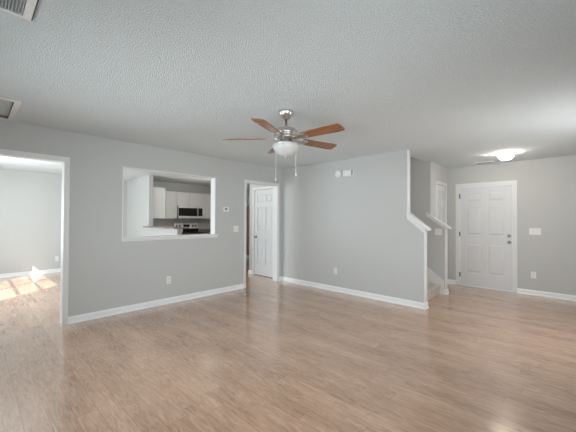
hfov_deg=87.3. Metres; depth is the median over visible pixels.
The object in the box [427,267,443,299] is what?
staircase
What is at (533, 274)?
outlet
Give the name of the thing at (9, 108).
attic hatch
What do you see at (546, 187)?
wall
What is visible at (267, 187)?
trim
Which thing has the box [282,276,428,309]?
baseboard
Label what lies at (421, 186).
wall
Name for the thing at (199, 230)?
countertop
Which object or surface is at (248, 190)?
wall
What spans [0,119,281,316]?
wall
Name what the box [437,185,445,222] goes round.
door
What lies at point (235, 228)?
light switch
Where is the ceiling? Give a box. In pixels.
[0,0,575,188]
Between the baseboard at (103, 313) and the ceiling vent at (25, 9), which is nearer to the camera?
the ceiling vent at (25, 9)
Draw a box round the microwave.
[177,205,202,218]
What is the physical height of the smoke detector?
0.136 m
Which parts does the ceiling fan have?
blade, blade, lamp shade, blade, blade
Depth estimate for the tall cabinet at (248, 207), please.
10.41 m
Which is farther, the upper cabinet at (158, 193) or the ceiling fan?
the upper cabinet at (158, 193)
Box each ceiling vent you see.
[0,0,38,20]
[475,161,493,163]
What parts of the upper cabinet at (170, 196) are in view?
door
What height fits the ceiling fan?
0.695 m
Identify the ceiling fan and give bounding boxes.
[222,109,344,180]
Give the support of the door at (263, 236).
in the wall at (252, 186)
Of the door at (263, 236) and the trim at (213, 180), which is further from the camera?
the door at (263, 236)
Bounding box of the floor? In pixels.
[0,258,575,431]
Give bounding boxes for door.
[254,189,272,276]
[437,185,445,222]
[459,185,512,290]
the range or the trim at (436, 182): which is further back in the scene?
the range
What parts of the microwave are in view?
door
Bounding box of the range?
[173,223,207,234]
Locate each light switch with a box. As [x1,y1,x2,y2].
[233,226,237,231]
[435,229,441,234]
[529,228,540,234]
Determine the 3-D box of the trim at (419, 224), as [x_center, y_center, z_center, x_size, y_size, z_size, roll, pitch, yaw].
[2.017,0.178,4.660,0.323,2.440,0.147,0,-1,43]
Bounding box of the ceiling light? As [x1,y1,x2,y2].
[497,151,514,159]
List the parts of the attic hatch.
panel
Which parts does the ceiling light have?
plate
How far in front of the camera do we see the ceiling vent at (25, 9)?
1.57 m
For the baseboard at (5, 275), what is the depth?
7.09 m
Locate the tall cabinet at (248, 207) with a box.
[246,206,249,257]
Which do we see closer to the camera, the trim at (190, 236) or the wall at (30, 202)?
the trim at (190, 236)
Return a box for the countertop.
[198,229,210,233]
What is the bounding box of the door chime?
[343,170,353,176]
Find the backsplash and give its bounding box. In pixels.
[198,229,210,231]
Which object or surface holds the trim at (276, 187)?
attached to the wall at (106, 272)
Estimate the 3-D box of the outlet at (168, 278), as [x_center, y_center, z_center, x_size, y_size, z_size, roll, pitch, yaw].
[-1.886,1.012,4.769,0.010,0.116,0.072,0,-1,43]
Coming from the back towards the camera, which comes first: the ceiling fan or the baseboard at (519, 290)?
the baseboard at (519, 290)
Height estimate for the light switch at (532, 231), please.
0.116 m
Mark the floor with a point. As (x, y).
(266, 355)
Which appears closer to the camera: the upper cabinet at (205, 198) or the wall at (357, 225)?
the wall at (357, 225)
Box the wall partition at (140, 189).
[127,175,181,236]
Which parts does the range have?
panel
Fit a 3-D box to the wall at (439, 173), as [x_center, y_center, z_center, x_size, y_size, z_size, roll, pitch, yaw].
[3.058,0.201,6.139,0.120,2.440,1.066,0,-1,43]
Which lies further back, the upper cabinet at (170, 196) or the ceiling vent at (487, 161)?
the upper cabinet at (170, 196)
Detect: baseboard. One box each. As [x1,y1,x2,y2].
[0,268,60,277]
[68,276,281,323]
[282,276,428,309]
[448,279,575,300]
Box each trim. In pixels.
[0,149,69,324]
[121,234,218,241]
[122,167,215,236]
[143,226,188,228]
[243,179,279,287]
[252,186,272,274]
[406,150,430,302]
[426,213,450,288]
[435,181,446,223]
[456,180,516,292]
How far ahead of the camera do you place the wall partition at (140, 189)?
7.91 m
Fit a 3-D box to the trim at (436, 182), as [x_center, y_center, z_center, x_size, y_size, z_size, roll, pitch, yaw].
[3.086,0.369,6.068,0.017,2.102,0.679,0,-1,43]
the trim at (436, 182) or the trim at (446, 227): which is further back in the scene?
the trim at (436, 182)
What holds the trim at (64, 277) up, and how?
attached to the wall at (106, 272)
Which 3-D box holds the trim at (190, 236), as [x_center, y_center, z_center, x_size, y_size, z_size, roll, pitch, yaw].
[-1.858,0.345,4.888,0.198,0.062,1.602,0,-1,43]
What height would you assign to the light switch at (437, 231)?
0.116 m
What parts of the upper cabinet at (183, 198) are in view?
door, door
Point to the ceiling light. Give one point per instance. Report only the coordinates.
(507, 155)
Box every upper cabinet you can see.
[153,187,164,217]
[158,191,176,218]
[177,192,200,205]
[201,194,210,218]
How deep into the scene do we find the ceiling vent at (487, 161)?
5.71 m
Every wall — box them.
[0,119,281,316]
[0,169,126,273]
[153,181,210,228]
[247,189,249,205]
[249,184,272,274]
[282,150,423,302]
[410,161,444,288]
[432,162,447,224]
[448,155,575,295]
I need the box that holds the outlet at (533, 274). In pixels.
[531,272,535,277]
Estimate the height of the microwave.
0.395 m
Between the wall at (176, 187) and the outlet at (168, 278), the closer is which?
the outlet at (168, 278)
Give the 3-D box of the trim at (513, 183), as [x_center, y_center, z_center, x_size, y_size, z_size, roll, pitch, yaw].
[3.905,0.380,5.975,1.021,2.085,0.137,0,-1,43]
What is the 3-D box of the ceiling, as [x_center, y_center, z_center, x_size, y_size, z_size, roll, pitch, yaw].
[-0.884,-1.128,5.314,10.260,0.160,7.756,0,-1,43]
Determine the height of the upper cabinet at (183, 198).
0.410 m
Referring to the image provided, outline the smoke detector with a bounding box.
[335,170,341,177]
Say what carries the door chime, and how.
attached to the wall at (357, 225)
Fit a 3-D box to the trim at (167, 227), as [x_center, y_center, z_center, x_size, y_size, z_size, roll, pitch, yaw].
[-2.928,0.267,7.143,1.685,0.028,0.345,0,-1,43]
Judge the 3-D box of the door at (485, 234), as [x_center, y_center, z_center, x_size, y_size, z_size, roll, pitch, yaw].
[3.865,0.411,5.945,0.886,1.994,0.107,0,-1,43]
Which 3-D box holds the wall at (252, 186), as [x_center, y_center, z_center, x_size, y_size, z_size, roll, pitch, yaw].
[0.229,0.207,7.936,1.020,2.440,2.346,0,-1,43]
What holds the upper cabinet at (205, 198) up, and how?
attached to the wall at (176, 187)
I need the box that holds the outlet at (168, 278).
[166,276,170,283]
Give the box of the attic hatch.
[0,97,21,120]

